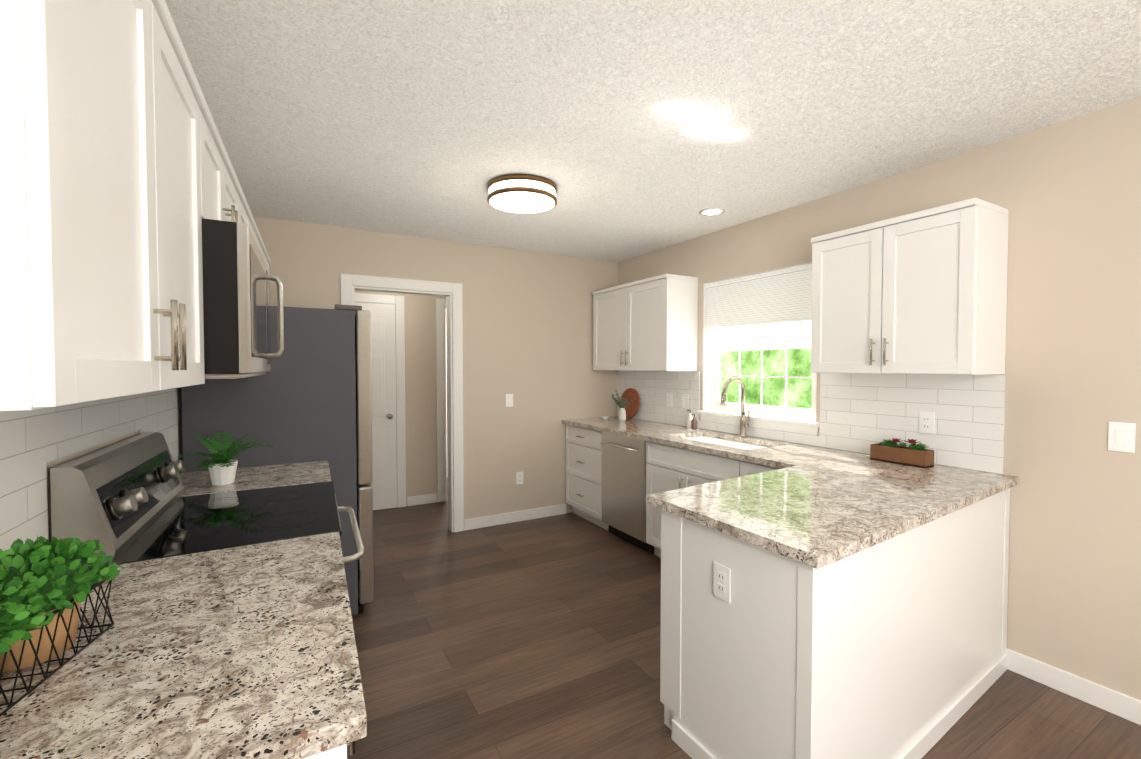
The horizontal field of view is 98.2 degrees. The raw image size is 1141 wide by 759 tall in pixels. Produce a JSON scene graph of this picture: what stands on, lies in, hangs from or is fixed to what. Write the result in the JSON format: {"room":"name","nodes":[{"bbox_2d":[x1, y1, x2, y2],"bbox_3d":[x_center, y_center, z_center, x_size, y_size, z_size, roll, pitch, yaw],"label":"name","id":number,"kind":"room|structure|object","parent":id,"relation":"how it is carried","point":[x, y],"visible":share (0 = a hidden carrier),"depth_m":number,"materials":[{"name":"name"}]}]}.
{"room":"kitchen","nodes":[
{"label":"kitchen","id":0,"kind":"room"},
{"bbox_2d":[46,387,182,542],"bbox_3d":[-1.121,0.162,0.724,0.389,2.490,6.220,-1,2,-30],"label":"wall","id":1,"kind":"structure","parent":0,"point":[60,461],"depth_m":1.49,"materials":[{"name":"beige paint"}]},
{"bbox_2d":[0,388,177,550],"bbox_3d":[-1.382,0.230,1.393,0.096,0.488,2.198,-1,2,-30],"label":"backsplash","id":2,"kind":"structure","parent":1,"relation":"attached to","point":[33,443],"depth_m":1.21,"materials":[{"name":"tile"}]},
{"bbox_2d":[0,0,211,410],"bbox_3d":[-0.942,-0.365,0.874,0.360,0.784,0.888,-1,2,-30],"label":"upper cabinet","id":3,"kind":"object","parent":1,"relation":"attached to","point":[119,181],"depth_m":0.72,"materials":[{"name":"white wood"}]},
{"bbox_2d":[204,98,243,222],"bbox_3d":[-1.321,-0.614,1.602,0.355,0.325,0.756,-1,2,-30],"label":"upper cabinet","id":4,"kind":"object","parent":1,"relation":"attached to","point":[225,193],"depth_m":1.63,"materials":[{"name":"white wood"}]},
{"bbox_2d":[202,218,283,377],"bbox_3d":[-1.254,-0.230,1.651,0.509,0.439,0.752,-1,2,-30],"label":"over-the-range microwave","id":5,"kind":"object","parent":4,"relation":"attached to","point":[237,277],"visible":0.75,"depth_m":1.40,"materials":[{"name":"black metal"}]},
{"bbox_2d":[212,196,255,378],"bbox_3d":[-1.623,-0.399,2.190,0.347,0.784,0.546,-1,2,-30],"label":"upper cabinet","id":6,"kind":"object","parent":1,"relation":"attached to","point":[248,217],"depth_m":2.31,"materials":[{"name":"white wood"}]},
{"bbox_2d":[256,225,270,298],"bbox_3d":[-1.984,-0.630,2.882,0.366,0.360,1.016,-1,2,-30],"label":"upper cabinet","id":7,"kind":"object","parent":1,"relation":"attached to","point":[259,241],"depth_m":2.91,"materials":[{"name":"white wood"}]},
{"bbox_2d":[179,460,330,496],"bbox_3d":[-1.480,0.469,2.295,0.676,0.036,0.546,-1,2,-30],"label":"countertop","id":8,"kind":"structure","parent":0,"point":[257,477],"depth_m":2.26,"materials":[{"name":"beige stone"}]},
{"bbox_2d":[178,431,275,484],"bbox_3d":[-1.526,0.340,2.223,0.369,0.224,0.349,-1,2,-30],"label":"potted plant","id":9,"kind":"object","parent":8,"relation":"on","point":[222,469],"visible":1,"depth_m":2.15,"materials":[{"name":"green plant"}]},
{"bbox_2d":[355,290,445,510],"bbox_3d":[-1.690,0.048,5.082,2.780,2.490,0.120,-1,2,-30],"label":"wall","id":10,"kind":"structure","parent":0,"point":[420,394],"depth_m":5.10,"materials":[{"name":"beige paint"}]},
{"bbox_2d":[355,302,396,509],"bbox_3d":[-2.075,0.275,4.754,0.774,2.038,0.078,-1,2,-30],"label":"hall door","id":11,"kind":"structure","parent":10,"relation":"in","point":[383,375],"depth_m":4.91,"materials":[{"name":"white wood"}]},
{"bbox_2d":[355,293,446,507],"bbox_3d":[-1.569,0.224,5.147,2.220,2.135,0.138,-1,2,-30],"label":"door frame","id":12,"kind":"structure","parent":10,"relation":"attached to","point":[398,301],"depth_m":5.02,"materials":[{"name":"white wood"}]},
{"bbox_2d":[407,493,436,505],"bbox_3d":[-1.535,1.245,5.125,0.300,0.095,0.014,-1,2,-30],"label":"baseboard","id":13,"kind":"structure","parent":10,"relation":"attached to","point":[428,498],"depth_m":5.11,"materials":[{"name":"white wood"}]},
{"bbox_2d":[253,216,617,531],"bbox_3d":[-1.064,0.070,4.266,3.500,2.490,0.120,-1,2,-30],"label":"wall","id":14,"kind":"structure","parent":0,"point":[527,320],"depth_m":4.45,"materials":[{"name":"beige paint"}]},
{"bbox_2d":[340,274,463,532],"bbox_3d":[-1.377,0.252,4.092,0.950,2.135,0.154,-1,2,-30],"label":"door frame","id":15,"kind":"structure","parent":14,"relation":"attached to","point":[350,284],"depth_m":4.23,"materials":[{"name":"white wood"}]},
{"bbox_2d":[506,394,512,406],"bbox_3d":[-0.553,0.189,4.485,0.072,0.115,0.008,-1,2,-30],"label":"light switch","id":16,"kind":"object","parent":14,"relation":"attached to","point":[509,397],"depth_m":4.48,"materials":[{"name":"white plastic"}]},
{"bbox_2d":[464,504,565,530],"bbox_3d":[-0.487,1.260,4.549,1.013,0.095,0.014,-1,2,-30],"label":"baseboard","id":17,"kind":"structure","parent":14,"relation":"attached to","point":[492,520],"depth_m":4.52,"materials":[{"name":"white wood"}]},
{"bbox_2d":[516,471,522,484],"bbox_3d":[-0.467,0.908,4.554,0.072,0.115,0.007,-1,2,-30],"label":"electrical outlet plate","id":18,"kind":"object","parent":14,"relation":"attached to","point":[519,475],"depth_m":4.55,"materials":[{"name":"white plastic"}]},
{"bbox_2d":[446,337,446,454],"bbox_3d":[-2.240,0.023,6.047,2.780,2.490,0.100,-1,2,-30],"label":"wall","id":19,"kind":"structure","parent":0,"point":[446,395],"depth_m":6.36,"materials":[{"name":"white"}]},
{"bbox_2d":[165,0,1140,261],"bbox_3d":[-0.079,-1.161,2.556,3.850,0.060,8.450,-1,2,-30],"label":"ceiling","id":20,"kind":"structure","parent":0,"point":[631,128],"depth_m":1.96,"materials":[{"name":"white paint"}]},
{"bbox_2d":[487,174,556,212],"bbox_3d":[-0.285,-1.081,2.930,0.410,0.118,0.410,-1,2,-30],"label":"flush ceiling light","id":21,"kind":"object","parent":20,"relation":"attached to","point":[521,193],"visible":1,"depth_m":2.80,"materials":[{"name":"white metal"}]},
{"bbox_2d":[699,208,724,215],"bbox_3d":[0.971,-1.148,3.390,0.170,0.008,0.170,-1,2,-30],"label":"recessed light","id":22,"kind":"object","parent":20,"relation":"in","point":[711,211],"visible":1,"depth_m":3.38,"materials":[{"name":"white plastic"}]},
{"bbox_2d":[347,490,1140,758],"bbox_3d":[-0.079,1.388,2.622,3.850,0.060,8.450,-1,2,-30],"label":"floor","id":23,"kind":"structure","parent":0,"point":[538,638],"depth_m":2.38,"materials":[{"name":"brown wood"}]},
{"bbox_2d":[50,432,364,564],"bbox_3d":[-1.139,0.793,1.743,0.751,1.175,0.752,-1,2,-30],"label":"range","id":24,"kind":"object","parent":23,"relation":"on","point":[124,501],"visible":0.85,"depth_m":1.53,"materials":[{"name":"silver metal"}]},
{"bbox_2d":[181,304,373,615],"bbox_3d":[-1.711,0.464,3.009,0.897,1.768,0.900,-1,2,-30],"label":"fridge","id":25,"kind":"object","parent":23,"relation":"on","point":[307,397],"visible":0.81,"depth_m":2.67,"materials":[{"name":"grey metal"}]},
{"bbox_2d":[320,744,354,758],"bbox_3d":[-0.810,0.961,0.985,0.664,0.880,0.888,-1,2,-30],"label":"base cabinet","id":26,"kind":"object","parent":23,"relation":"on","point":[335,755],"depth_m":0.73,"materials":[{"name":"white wood"}]},
{"bbox_2d":[0,532,366,758],"bbox_3d":[-0.793,0.503,0.969,0.691,0.036,0.910,-1,2,-30],"label":"countertop","id":27,"kind":"structure","parent":26,"relation":"on","point":[247,651],"depth_m":0.83,"materials":[{"name":"beige stone"}]},
{"bbox_2d":[0,536,120,716],"bbox_3d":[-0.913,0.384,0.784,0.253,0.210,0.438,-1,2,-30],"label":"potted plant","id":28,"kind":"object","parent":27,"relation":"on","point":[46,586],"visible":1,"depth_m":0.83,"materials":[{"name":"green plant"}]},
{"bbox_2d":[566,425,597,524],"bbox_3d":[0.374,0.865,4.655,0.632,0.880,0.658,-1,2,-30],"label":"base cabinet","id":29,"kind":"object","parent":23,"relation":"on","point":[581,444],"depth_m":4.50,"materials":[{"name":"white wood"}]},
{"bbox_2d":[598,433,641,548],"bbox_3d":[0.700,0.880,4.082,0.632,0.880,0.660,-1,2,-30],"label":"dishwasher","id":30,"kind":"object","parent":23,"relation":"on","point":[619,458],"depth_m":3.99,"materials":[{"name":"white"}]},
{"bbox_2d":[562,417,849,464],"bbox_3d":[0.831,0.429,3.817,0.655,0.035,2.547,-1,2,-30],"label":"countertop","id":31,"kind":"structure","parent":30,"relation":"on","point":[776,452],"depth_m":3.41,"materials":[{"name":"beige stone"}]},
{"bbox_2d":[611,390,635,420],"bbox_3d":[0.474,0.246,4.643,0.202,0.286,0.262,-1,2,-30],"label":"vase","id":32,"kind":"object","parent":31,"relation":"on","point":[622,414],"visible":1,"depth_m":4.65,"materials":[{"name":"white ceramic"}]},
{"bbox_2d":[620,388,639,418],"bbox_3d":[0.575,0.234,4.824,0.070,0.299,0.300,-1,2,-30],"label":"cutting board","id":33,"kind":"object","parent":31,"relation":"on","point":[632,408],"visible":0.71,"depth_m":4.78,"materials":[{"name":"brown wood"}]},
{"bbox_2d":[686,410,698,430],"bbox_3d":[0.983,0.326,3.994,0.100,0.160,0.117,-1,2,-30],"label":"soap bottles","id":34,"kind":"object","parent":31,"relation":"on","point":[691,423],"visible":1,"depth_m":3.96,"materials":[{"name":"white plastic"}]},
{"bbox_2d":[720,377,749,436],"bbox_3d":[1.182,0.199,3.537,0.255,0.438,0.096,-1,2,-30],"label":"faucet","id":35,"kind":"object","parent":31,"relation":"on","point":[743,425],"depth_m":3.58,"materials":[{"name":"silver metal"}]},
{"bbox_2d":[642,433,765,484],"bbox_3d":[1.066,0.896,3.441,0.632,0.880,0.942,-1,2,-30],"label":"base cabinet","id":36,"kind":"object","parent":23,"relation":"on","point":[659,462],"depth_m":3.45,"materials":[{"name":"white wood"}]},
{"bbox_2d":[726,457,761,472],"bbox_3d":[1.367,0.910,2.911,0.632,0.880,0.521,-1,2,-30],"label":"base cabinet","id":37,"kind":"object","parent":23,"relation":"on","point":[730,465],"depth_m":2.93,"materials":[{"name":"white wood"}]},
{"bbox_2d":[642,505,1009,758],"bbox_3d":[1.221,0.931,2.120,1.671,0.880,0.733,-1,2,-30],"label":"base cabinet","id":38,"kind":"object","parent":23,"relation":"on","point":[862,614],"depth_m":1.69,"materials":[{"name":"white wood"}]},
{"bbox_2d":[714,562,730,602],"bbox_3d":[0.509,0.683,1.664,0.007,0.115,0.072,-1,2,-30],"label":"electrical outlet plate","id":39,"kind":"object","parent":38,"relation":"attached to","point":[722,574],"depth_m":1.66,"materials":[{"name":"white plastic"}]},
{"bbox_2d":[626,453,1018,568],"bbox_3d":[1.191,0.473,2.128,1.702,0.035,0.865,-1,2,-30],"label":"countertop","id":40,"kind":"structure","parent":38,"relation":"on","point":[823,512],"depth_m":1.90,"materials":[{"name":"beige stone"}]},
{"bbox_2d":[870,438,933,467],"bbox_3d":[1.748,0.375,2.612,0.091,0.134,0.271,-1,2,-30],"label":"succulent planter","id":41,"kind":"object","parent":40,"relation":"on","point":[913,454],"visible":1,"depth_m":2.57,"materials":[{"name":"brown wood"}]},
{"bbox_2d":[618,97,1140,700],"bbox_3d":[2.036,0.115,2.522,0.160,2.490,6.220,-1,2,-30],"label":"wall","id":42,"kind":"structure","parent":0,"point":[1066,195],"depth_m":2.17,"materials":[{"name":"beige paint"}]},
{"bbox_2d":[592,274,697,370],"bbox_3d":[0.635,-0.466,4.472,0.325,0.770,1.100,-1,2,-30],"label":"upper cabinet","id":43,"kind":"object","parent":42,"relation":"attached to","point":[649,324],"depth_m":4.13,"materials":[{"name":"white wood"}]},
{"bbox_2d":[667,393,671,406],"bbox_3d":[0.874,0.182,4.371,0.007,0.115,0.072,-1,2,-30],"label":"electrical outlet plate","id":44,"kind":"object","parent":42,"relation":"attached to","point":[669,396],"depth_m":4.37,"materials":[{"name":"white plastic"}]},
{"bbox_2d":[682,394,687,408],"bbox_3d":[0.973,0.187,4.198,0.008,0.118,0.078,-1,2,-30],"label":"electrical outlet plate","id":45,"kind":"object","parent":42,"relation":"attached to","point":[684,397],"depth_m":4.20,"materials":[{"name":"white plastic"}]},
{"bbox_2d":[697,262,819,435],"bbox_3d":[1.382,-0.211,3.627,0.195,1.115,1.060,-1,2,-30],"label":"window","id":46,"kind":"structure","parent":42,"relation":"in","point":[712,410],"depth_m":3.67,"materials":[{"name":"white"}]},
{"bbox_2d":[706,263,811,351],"bbox_3d":[1.359,-0.489,3.606,0.040,0.547,0.984,-1,2,-30],"label":"window blind slats","id":47,"kind":"object","parent":46,"relation":"attached to","point":[766,309],"visible":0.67,"depth_m":3.56,"materials":[{"name":"white fabric"}]},
{"bbox_2d":[617,371,1004,473],"bbox_3d":[1.264,0.177,3.706,0.008,0.473,3.157,-1,2,-30],"label":"backsplash","id":48,"kind":"structure","parent":42,"relation":"attached to","point":[860,412],"depth_m":2.79,"materials":[{"name":"tile"}]},
{"bbox_2d":[811,198,1008,374],"bbox_3d":[1.714,-0.417,2.578,0.325,0.770,0.780,-1,2,-30],"label":"upper cabinet","id":49,"kind":"object","parent":42,"relation":"attached to","point":[923,292],"depth_m":2.37,"materials":[{"name":"white wood"}]},
{"bbox_2d":[919,411,934,433],"bbox_3d":[1.879,0.228,2.608,0.007,0.115,0.072,-1,2,-30],"label":"electrical outlet plate","id":50,"kind":"object","parent":42,"relation":"attached to","point":[926,419],"depth_m":2.61,"materials":[{"name":"white plastic"}]},
{"bbox_2d":[1006,648,1140,724],"bbox_3d":[2.738,1.349,1.148,0.014,0.095,2.741,-1,2,-30],"label":"baseboard","id":51,"kind":"structure","parent":42,"relation":"attached to","point":[1124,706],"depth_m":2.12,"materials":[{"name":"white wood"}]},
{"bbox_2d":[1108,422,1135,452],"bbox_3d":[2.235,0.234,2.005,0.008,0.118,0.075,-1,2,-30],"label":"light switch","id":52,"kind":"object","parent":42,"relation":"attached to","point":[1121,436],"depth_m":2.00,"materials":[{"name":"white plastic"}]},
{"label":"outside","id":53,"kind":"structure","parent":0,"visible":0},
{"bbox_2d":[720,348,811,420],"bbox_3d":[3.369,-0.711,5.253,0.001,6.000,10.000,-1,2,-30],"label":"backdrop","id":54,"kind":"structure","parent":53,"point":[803,390],"depth_m":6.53,"materials":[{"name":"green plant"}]}
]}

